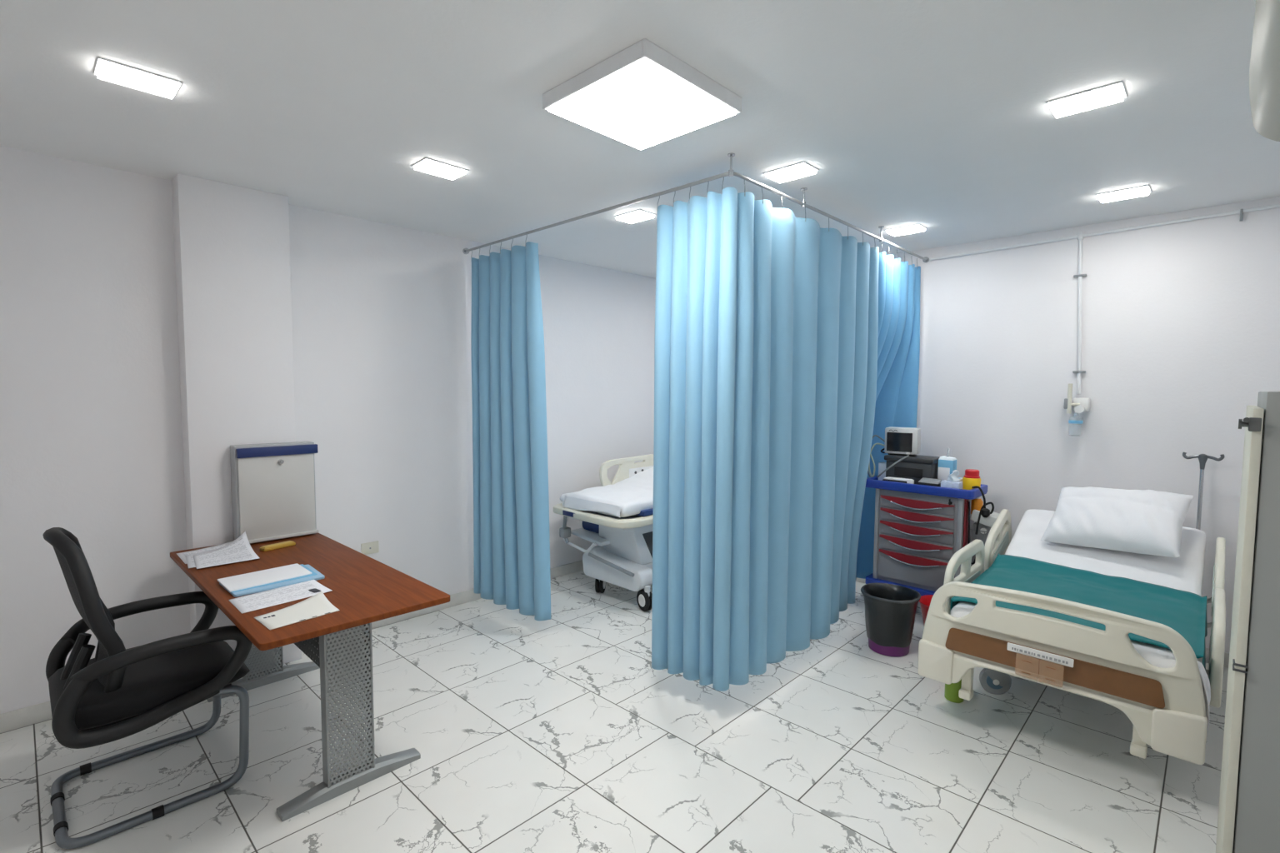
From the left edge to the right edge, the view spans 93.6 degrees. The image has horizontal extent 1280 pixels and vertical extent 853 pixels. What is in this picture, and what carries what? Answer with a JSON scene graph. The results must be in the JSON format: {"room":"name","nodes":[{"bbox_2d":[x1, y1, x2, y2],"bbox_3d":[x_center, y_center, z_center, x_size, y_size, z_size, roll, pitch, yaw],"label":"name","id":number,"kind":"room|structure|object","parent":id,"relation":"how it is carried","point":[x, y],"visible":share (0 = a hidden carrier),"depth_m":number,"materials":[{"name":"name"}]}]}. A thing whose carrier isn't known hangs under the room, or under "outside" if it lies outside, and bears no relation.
{"room":"hospital room","nodes":[
{"label":"hospital room","id":0,"kind":"room"},
{"bbox_2d":[171,173,302,667],"bbox_3d":[-2.282,0.046,3.436,0.165,2.750,0.515,4,5,44],"label":"wall pillar","id":1,"kind":"structure","parent":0,"point":[232,248],"depth_m":3.30,"materials":[{"name":"paint"}]},
{"bbox_2d":[0,145,655,714],"bbox_3d":[-1.520,-0.013,4.433,0.120,2.750,5.920,4,5,44],"label":"wall","id":2,"kind":"structure","parent":0,"point":[91,430],"depth_m":3.31,"materials":[{"name":"paint"}]},
{"bbox_2d":[0,560,583,733],"bbox_3d":[-1.480,1.318,4.471,0.012,0.090,5.680,4,5,44],"label":"baseboard","id":3,"kind":"structure","parent":2,"relation":"attached to","point":[22,717],"depth_m":4.16,"materials":[{"name":"stone"}]},
{"bbox_2d":[360,540,379,554],"bbox_3d":[-1.830,0.825,4.073,0.010,0.080,0.115,4,5,44],"label":"wall socket","id":4,"kind":"object","parent":2,"relation":"attached to","point":[372,547],"visible":0.85,"depth_m":4.07,"materials":[{"name":"beige plastic"}]},
{"bbox_2d":[0,570,1228,852],"bbox_3d":[0.123,1.519,2.940,4.700,0.100,5.920,4,5,44],"label":"floor","id":5,"kind":"structure","parent":0,"point":[560,734],"depth_m":2.65,"materials":[{"name":"tile"}]},
{"bbox_2d":[42,527,252,849],"bbox_3d":[-2.018,0.931,2.470,0.650,1.114,0.615,4,5,44],"label":"chair","id":6,"kind":"object","parent":5,"relation":"on","point":[121,692],"visible":0.99,"depth_m":2.30,"materials":[{"name":"black fabric"}]},
{"bbox_2d":[170,533,449,821],"bbox_3d":[-1.629,1.073,2.857,1.651,0.780,0.706,4,5,44],"label":"office desk","id":7,"kind":"object","parent":5,"relation":"on","point":[366,591],"visible":0.87,"depth_m":2.49,"materials":[{"name":"brown wood"}]},
{"bbox_2d":[176,540,234,564],"bbox_3d":[-2.231,0.650,3.129,0.280,0.021,0.267,4,5,44],"label":"paper sheet","id":8,"kind":"object","parent":7,"relation":"on","point":[182,555],"visible":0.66,"depth_m":3.17,"materials":[{"name":"white paper"}]},
{"bbox_2d":[185,548,219,568],"bbox_3d":[-2.155,0.647,3.055,0.290,0.031,0.278,4,5,44],"label":"paper sheet","id":9,"kind":"object","parent":8,"relation":"on","point":[190,560],"visible":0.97,"depth_m":3.00,"materials":[{"name":"white paper"}]},
{"bbox_2d":[193,531,259,569],"bbox_3d":[-2.120,0.622,3.054,0.350,0.076,0.279,4,5,44],"label":"paper sheet","id":10,"kind":"object","parent":9,"relation":"on","point":[240,550],"visible":1,"depth_m":3.06,"materials":[{"name":"white paper"}]},
{"bbox_2d":[217,563,324,597],"bbox_3d":[-1.651,0.683,2.700,0.283,0.018,0.368,4,5,44],"label":"document folder","id":11,"kind":"object","parent":7,"relation":"on","point":[272,578],"visible":1,"depth_m":2.67,"materials":[{"name":"plastic"}]},
{"bbox_2d":[230,441,318,543],"bbox_3d":[-2.074,0.370,3.431,0.139,0.545,0.409,4,5,44],"label":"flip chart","id":12,"kind":"object","parent":7,"relation":"on","point":[273,494],"visible":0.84,"depth_m":3.38,"materials":[{"name":"metal"}]},
{"bbox_2d":[260,540,295,551],"bbox_3d":[-1.957,0.645,3.248,0.052,0.021,0.164,3,4,32],"label":"case","id":13,"kind":"object","parent":7,"relation":"on","point":[288,543],"visible":1,"depth_m":3.23,"materials":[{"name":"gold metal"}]},
{"bbox_2d":[228,580,331,614],"bbox_3d":[-1.497,0.701,2.505,0.245,0.007,0.333,4,5,44],"label":"paper form","id":14,"kind":"object","parent":7,"relation":"on","point":[289,593],"visible":0.99,"depth_m":2.49,"materials":[{"name":"paper"}]},
{"bbox_2d":[254,591,339,630],"bbox_3d":[-1.316,0.702,2.304,0.215,0.032,0.253,4,5,44],"label":"paper sheet","id":15,"kind":"object","parent":7,"relation":"on","point":[317,605],"visible":1,"depth_m":2.31,"materials":[{"name":"white paper"}]},
{"bbox_2d":[553,454,653,611],"bbox_3d":[0.253,0.804,5.246,0.961,1.038,1.948,4,5,44],"label":"gurney","id":16,"kind":"object","parent":5,"relation":"on","point":[622,557],"visible":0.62,"depth_m":4.64,"materials":[{"name":"white plastic"}]},
{"bbox_2d":[561,516,609,553],"bbox_3d":[-0.289,0.857,4.998,0.427,0.253,0.592,4,5,44],"label":"shelf","id":17,"kind":"object","parent":16,"relation":"attached to","point":[599,535],"depth_m":4.82,"materials":[{"name":"white plastic"}]},
{"bbox_2d":[560,466,653,518],"bbox_3d":[0.170,0.456,5.145,0.775,0.345,1.626,4,5,44],"label":"mattress","id":18,"kind":"object","parent":16,"relation":"on","point":[632,496],"visible":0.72,"depth_m":4.66,"materials":[{"name":"white fabric"}]},
{"bbox_2d":[860,582,920,657],"bbox_3d":[1.587,1.232,3.822,0.354,0.377,0.354,4,5,44],"label":"waste bin","id":19,"kind":"object","parent":5,"relation":"on","point":[890,609],"visible":1,"depth_m":3.72,"materials":[{"name":"black plastic"}]},
{"bbox_2d":[865,475,987,596],"bbox_3d":[2.048,0.893,4.372,0.746,0.990,0.376,4,5,44],"label":"cart","id":20,"kind":"object","parent":5,"relation":"on","point":[918,529],"visible":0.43,"depth_m":4.24,"materials":[{"name":"grey metal"}]},
{"bbox_2d":[878,461,886,480],"bbox_3d":[1.868,0.345,4.569,0.075,0.143,0.100,4,5,44],"label":"carton","id":21,"kind":"object","parent":20,"relation":"on","point":[882,466],"visible":0.38,"depth_m":4.54,"materials":[{"name":"cardboard"}]},
{"bbox_2d":[882,476,912,483],"bbox_3d":[1.875,0.403,4.378,0.185,0.051,0.100,4,5,44],"label":"paper tray","id":22,"kind":"object","parent":20,"relation":"on","point":[887,478],"visible":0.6,"depth_m":4.36,"materials":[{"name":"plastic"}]},
{"bbox_2d":[882,479,906,483],"bbox_3d":[1.870,0.408,4.383,0.170,0.041,0.100,4,5,44],"label":"tray","id":23,"kind":"object","parent":22,"relation":"on","point":[904,481],"depth_m":4.34,"materials":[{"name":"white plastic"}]},
{"bbox_2d":[906,479,914,484],"bbox_3d":[1.921,0.407,4.268,0.043,0.058,0.025,4,5,44],"label":"box","id":24,"kind":"object","parent":20,"relation":"on","point":[911,482],"visible":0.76,"depth_m":4.25,"materials":[{"name":"plastic"}]},
{"bbox_2d":[884,455,939,484],"bbox_3d":[2.016,0.321,4.450,0.350,0.208,0.205,4,5,44],"label":"printer","id":25,"kind":"object","parent":20,"relation":"on","point":[916,467],"visible":0.73,"depth_m":4.36,"materials":[{"name":"grey plastic"}]},
{"bbox_2d":[876,455,909,478],"bbox_3d":[1.859,0.295,4.418,0.216,0.183,0.036,2,4,28],"label":"cable","id":26,"kind":"object","parent":25,"relation":"hanging from","point":[907,456],"visible":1,"depth_m":4.40,"materials":[{"name":"grey plastic"}]},
{"bbox_2d":[884,426,920,456],"bbox_3d":[1.960,0.112,4.486,0.230,0.205,0.153,3,4,34],"label":"patient monitor","id":27,"kind":"object","parent":25,"relation":"on","point":[898,441],"visible":1,"depth_m":4.43,"materials":[{"name":"plastic"}]},
{"bbox_2d":[867,435,884,477],"bbox_3d":[1.819,0.228,4.565,0.191,0.327,0.052,0,4,-11],"label":"cable","id":28,"kind":"object","parent":27,"relation":"attached to","point":[874,435],"visible":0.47,"depth_m":4.57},
{"bbox_2d":[868,443,884,477],"bbox_3d":[1.827,0.254,4.528,0.206,0.258,0.064,0,4,0],"label":"tubing","id":29,"kind":"object","parent":27,"relation":"attached to","point":[881,444],"visible":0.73,"depth_m":4.54,"materials":[{"name":"grey plastic"}]},
{"bbox_2d":[865,475,987,499],"bbox_3d":[2.051,0.429,4.342,0.746,0.060,0.376,4,5,44],"label":"tray","id":30,"kind":"object","parent":20,"relation":"on","point":[872,482],"depth_m":4.18,"materials":[{"name":"blue plastic"}]},
{"bbox_2d":[917,477,941,486],"bbox_3d":[2.038,0.404,4.222,0.145,0.071,0.100,4,5,44],"label":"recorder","id":31,"kind":"object","parent":20,"relation":"on","point":[927,482],"visible":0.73,"depth_m":4.20,"materials":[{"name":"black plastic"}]},
{"bbox_2d":[937,455,956,480],"bbox_3d":[2.207,0.295,4.315,0.100,0.278,0.093,4,5,44],"label":"carton","id":32,"kind":"object","parent":20,"relation":"on","point":[947,465],"visible":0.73,"depth_m":4.29,"materials":[{"name":"cardboard"}]},
{"bbox_2d":[940,470,962,489],"bbox_3d":[2.132,0.370,4.108,0.115,0.154,0.090,4,5,44],"label":"tissue box","id":33,"kind":"object","parent":20,"relation":"on","point":[952,482],"visible":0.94,"depth_m":4.09,"materials":[{"name":"paper"}]},
{"bbox_2d":[962,469,980,489],"bbox_3d":[2.284,0.372,4.136,0.112,0.149,0.112,4,5,44],"label":"sharps container","id":34,"kind":"object","parent":20,"relation":"on","point":[971,478],"visible":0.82,"depth_m":4.10,"materials":[{"name":"yellow plastic"}]},
{"bbox_2d":[967,501,975,564],"bbox_3d":[2.256,0.723,4.070,0.074,0.430,0.021,1,4,14],"label":"cable","id":35,"kind":"object","parent":20,"relation":"hanging from","point":[968,532],"visible":0.58,"depth_m":4.07,"materials":[{"name":"black plastic"}]},
{"bbox_2d":[970,496,983,514],"bbox_3d":[2.303,0.541,4.106,0.072,0.130,0.071,4,5,44],"label":"bottle","id":36,"kind":"object","parent":20,"relation":"hanging from","point":[977,503],"visible":0.57,"depth_m":4.08,"materials":[{"name":"plastic"}]},
{"bbox_2d":[970,529,989,566],"bbox_3d":[2.366,0.831,4.132,0.161,0.257,0.165,4,5,44],"label":"wire basket","id":37,"kind":"object","parent":20,"relation":"hanging from","point":[970,529],"visible":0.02,"depth_m":4.08,"materials":[{"name":"grey metal"}]},
{"bbox_2d":[970,508,999,562],"bbox_3d":[2.353,0.749,4.080,0.178,0.412,0.207,4,5,44],"label":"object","id":38,"kind":"object","parent":37,"relation":"in","point":[985,524],"depth_m":4.06,"materials":[{"name":"grey plastic"}]},
{"bbox_2d":[971,485,994,534],"bbox_3d":[2.298,0.566,4.031,0.135,0.332,0.046,2,4,27],"label":"cable","id":39,"kind":"object","parent":20,"relation":"hanging from","point":[985,504],"visible":0.96,"depth_m":4.02,"materials":[{"name":"black plastic"}]},
{"bbox_2d":[919,595,933,625],"bbox_3d":[1.920,1.271,3.851,0.260,0.300,0.260,4,5,44],"label":"basin","id":40,"kind":"object","parent":5,"relation":"on","point":[925,601],"visible":0.15,"depth_m":3.87,"materials":[{"name":"plastic"}]},
{"bbox_2d":[944,679,964,703],"bbox_3d":[1.681,1.339,3.209,0.092,0.243,0.092,4,5,44],"label":"bottle","id":41,"kind":"object","parent":5,"relation":"on","point":[952,691],"visible":0.22,"depth_m":3.18,"materials":[{"name":"plastic"}]},
{"bbox_2d":[917,509,1225,764],"bbox_3d":[2.393,1.030,3.262,1.096,0.860,1.792,4,5,44],"label":"hospital bed","id":42,"kind":"object","parent":5,"relation":"on","point":[1166,707],"visible":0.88,"depth_m":2.61,"materials":[{"name":"beige plastic"}]},
{"bbox_2d":[950,509,1210,741],"bbox_3d":[2.425,0.898,3.227,0.950,0.580,1.662,4,5,44],"label":"mattress","id":43,"kind":"object","parent":42,"relation":"on","point":[1185,573],"visible":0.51,"depth_m":3.37,"materials":[{"name":"white fabric"}]},
{"bbox_2d":[950,553,1207,670],"bbox_3d":[2.229,0.923,3.051,0.986,0.208,0.943,4,5,44],"label":"sheet","id":44,"kind":"object","parent":43,"relation":"on","point":[1185,612],"visible":0.81,"depth_m":3.07,"materials":[{"name":"teal fabric"}]},
{"bbox_2d":[1040,486,1193,558],"bbox_3d":[2.814,0.541,3.561,0.440,0.342,0.654,-3,5,-40],"label":"pillow","id":45,"kind":"object","parent":43,"relation":"on","point":[1142,522],"visible":1,"depth_m":3.46,"materials":[{"name":"white fabric"}]},
{"bbox_2d":[1182,452,1224,529],"bbox_3d":[3.342,0.610,3.597,0.184,0.907,0.043,4,5,44],"label":"pole","id":46,"kind":"object","parent":42,"relation":"attached to","point":[1202,458],"visible":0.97,"depth_m":3.58,"materials":[{"name":"silver metal"}]},
{"bbox_2d":[1215,391,1279,852],"bbox_3d":[1.895,0.727,1.738,0.312,1.652,0.492,4,5,44],"label":"tall cabinet","id":47,"kind":"object","parent":5,"relation":"on","point":[1248,822],"visible":1,"depth_m":1.63,"materials":[{"name":"grey metal"}]},
{"bbox_2d":[0,0,1279,278],"bbox_3d":[0.140,-1.326,2.761,4.700,0.100,5.920,4,5,44],"label":"ceiling","id":48,"kind":"structure","parent":0,"point":[935,115],"depth_m":2.35,"materials":[{"name":"paint"}]},
{"bbox_2d":[93,56,182,99],"bbox_3d":[-1.792,-1.238,2.147,0.156,0.020,0.230,4,5,44],"label":"recessed light","id":49,"kind":"object","parent":48,"relation":"in","point":[107,70],"visible":1,"depth_m":2.12,"materials":[{"name":"white plastic"}]},
{"bbox_2d":[411,157,469,179],"bbox_3d":[-1.001,-1.288,3.013,0.156,0.020,0.230,4,5,44],"label":"recessed light","id":50,"kind":"object","parent":48,"relation":"in","point":[427,165],"visible":1,"depth_m":2.98,"materials":[{"name":"white plastic"}]},
{"bbox_2d":[415,162,465,179],"bbox_3d":[-1.001,-1.280,3.013,0.130,0.004,0.204,4,5,44],"label":"diffuser","id":51,"kind":"object","parent":50,"relation":"attached to","point":[441,169],"depth_m":2.99,"materials":[{"name":"white plastic"}]},
{"bbox_2d":[614,209,656,223],"bbox_3d":[-0.031,-1.333,3.820,0.230,0.020,0.156,4,5,44],"label":"recessed light","id":52,"kind":"object","parent":48,"relation":"in","point":[638,215],"visible":1,"depth_m":3.79,"materials":[{"name":"white plastic"}]},
{"bbox_2d":[616,212,653,223],"bbox_3d":[-0.031,-1.325,3.820,0.204,0.004,0.130,4,5,44],"label":"diffuser","id":53,"kind":"object","parent":52,"relation":"attached to","point":[630,217],"depth_m":3.80,"materials":[{"name":"white plastic"}]},
{"bbox_2d":[542,38,741,149],"bbox_3d":[0.010,-1.214,2.264,0.530,0.062,0.535,4,5,44],"label":"panel light","id":54,"kind":"object","parent":48,"relation":"attached to","point":[642,96],"visible":1,"depth_m":2.17,"materials":[{"name":"white plastic"}]},
{"bbox_2d":[462,152,929,263],"bbox_3d":[0.466,-1.334,4.569,2.432,0.107,2.622,4,5,44],"label":"rail","id":55,"kind":"object","parent":48,"relation":"attached to","point":[731,173],"visible":1,"depth_m":3.36,"materials":[{"name":"metal"}]},
{"bbox_2d":[462,248,469,254],"bbox_3d":[-1.296,-1.307,4.476,0.020,0.044,0.044,4,5,44],"label":"socket","id":56,"kind":"object","parent":55,"relation":"attached to","point":[465,250],"depth_m":4.47,"materials":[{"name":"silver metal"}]},
{"bbox_2d":[470,234,550,620],"bbox_3d":[-0.931,0.004,4.210,0.902,2.565,0.107,4,5,44],"label":"curtain","id":57,"kind":"object","parent":55,"relation":"hanging from","point":[512,537],"visible":1,"depth_m":4.14,"materials":[{"name":"blue fabric"}]},
{"bbox_2d":[651,176,879,691],"bbox_3d":[0.845,0.026,3.655,0.535,2.518,1.771,4,5,44],"label":"curtain","id":58,"kind":"object","parent":55,"relation":"hanging from","point":[767,316],"visible":1,"depth_m":3.13,"materials":[{"name":"blue fabric"}]},
{"bbox_2d":[855,242,920,579],"bbox_3d":[1.777,-0.017,4.588,0.414,2.540,0.798,4,5,44],"label":"curtain","id":59,"kind":"object","parent":55,"relation":"hanging from","point":[899,282],"visible":0.35,"depth_m":4.64,"materials":[{"name":"blue fabric"}]},
{"bbox_2d":[922,256,929,263],"bbox_3d":[2.228,-1.300,4.683,0.044,0.044,0.020,4,5,44],"label":"socket","id":60,"kind":"object","parent":55,"relation":"attached to","point":[927,260],"depth_m":4.67,"materials":[{"name":"silver metal"}]},
{"bbox_2d":[763,161,819,183],"bbox_3d":[0.762,-1.279,3.033,0.230,0.020,0.156,4,5,44],"label":"recessed light","id":61,"kind":"object","parent":48,"relation":"in","point":[802,169],"visible":1,"depth_m":3.00,"materials":[{"name":"white plastic"}]},
{"bbox_2d":[766,166,815,183],"bbox_3d":[0.762,-1.271,3.034,0.204,0.004,0.130,4,5,44],"label":"diffuser","id":62,"kind":"object","parent":61,"relation":"attached to","point":[783,174],"depth_m":3.01,"materials":[{"name":"white plastic"}]},
{"bbox_2d":[885,223,927,235],"bbox_3d":[1.816,-1.341,4.105,0.230,0.020,0.156,4,5,44],"label":"recessed light","id":63,"kind":"object","parent":48,"relation":"in","point":[918,227],"visible":1,"depth_m":4.07,"materials":[{"name":"white plastic"}]},
{"bbox_2d":[887,226,924,235],"bbox_3d":[1.816,-1.333,4.106,0.204,0.004,0.130,4,5,44],"label":"diffuser","id":64,"kind":"object","parent":63,"relation":"attached to","point":[902,230],"depth_m":4.09,"materials":[{"name":"white plastic"}]},
{"bbox_2d":[1045,80,1127,118],"bbox_3d":[1.681,-1.225,2.264,0.230,0.020,0.156,4,5,44],"label":"recessed light","id":65,"kind":"object","parent":48,"relation":"in","point":[1115,92],"visible":1,"depth_m":2.24,"materials":[{"name":"white plastic"}]},
{"bbox_2d":[1095,185,1151,203],"bbox_3d":[2.681,-1.287,3.333,0.230,0.020,0.156,4,5,44],"label":"recessed light","id":66,"kind":"object","parent":48,"relation":"in","point":[1136,192],"visible":1,"depth_m":3.31,"materials":[{"name":"white plastic"}]},
{"bbox_2d":[1098,189,1148,203],"bbox_3d":[2.681,-1.279,3.333,0.204,0.004,0.130,4,5,44],"label":"diffuser","id":67,"kind":"object","parent":66,"relation":"attached to","point":[1121,194],"depth_m":3.31,"materials":[{"name":"white plastic"}]},
{"bbox_2d":[962,477,980,489],"bbox_3d":[2.284,0.399,4.138,0.112,0.095,0.112,4,5,44],"label":"tub","id":68,"kind":"object","parent":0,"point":[967,482],"depth_m":4.10,"materials":[{"name":"yellow plastic"}]},
{"bbox_2d":[890,196,1279,653],"bbox_3d":[2.140,-0.024,4.939,4.460,2.750,0.120,4,5,44],"label":"wall","id":69,"kind":"structure","parent":0,"point":[1181,321],"depth_m":3.93,"materials":[{"name":"paint"}]},
{"bbox_2d":[855,578,1229,668],"bbox_3d":[2.091,1.307,4.971,4.448,0.090,0.012,4,5,44],"label":"baseboard","id":70,"kind":"structure","parent":69,"relation":"attached to","point":[859,580],"depth_m":3.65,"materials":[{"name":"stone"}]},
{"bbox_2d":[1063,383,1089,424],"bbox_3d":[2.920,-0.113,4.021,0.135,0.348,0.114,4,5,44],"label":"oxygen flowmeter","id":71,"kind":"object","parent":69,"relation":"attached to","point":[1079,405],"visible":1,"depth_m":4.01,"materials":[{"name":"white plastic"}]},
{"bbox_2d":[1068,420,1083,424],"bbox_3d":[2.909,-0.015,4.013,0.079,0.153,0.078,4,5,44],"label":"bottle","id":72,"kind":"object","parent":71,"relation":"on","point":[1077,422],"depth_m":3.98,"materials":[{"name":"plastic"}]},
{"bbox_2d":[1072,398,1089,411],"bbox_3d":[2.957,-0.147,4.025,0.090,0.090,0.055,4,5,44],"label":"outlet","id":73,"kind":"object","parent":71,"relation":"attached to","point":[1085,402],"depth_m":4.00,"materials":[{"name":"white plastic"}]},
{"bbox_2d":[929,203,1279,394],"bbox_3d":[2.971,-0.756,3.992,2.018,1.081,0.032,4,5,44],"label":"pipe","id":74,"kind":"object","parent":69,"relation":"attached to","point":[1080,236],"visible":1,"depth_m":4.00,"materials":[{"name":"grey plastic"}]},
{"bbox_3d":[1.783,0.206,1.268,0.120,2.750,5.920,4,5,44],"label":"wall","id":75,"kind":"structure","parent":0,"visible":0},
{"bbox_2d":[1249,0,1279,141],"bbox_3d":[1.447,-0.912,1.166,0.350,0.413,0.840,4,5,44],"label":"air conditioner","id":76,"kind":"object","parent":75,"relation":"attached to","point":[1264,69],"visible":1,"depth_m":1.32,"materials":[{"name":"plastic"}]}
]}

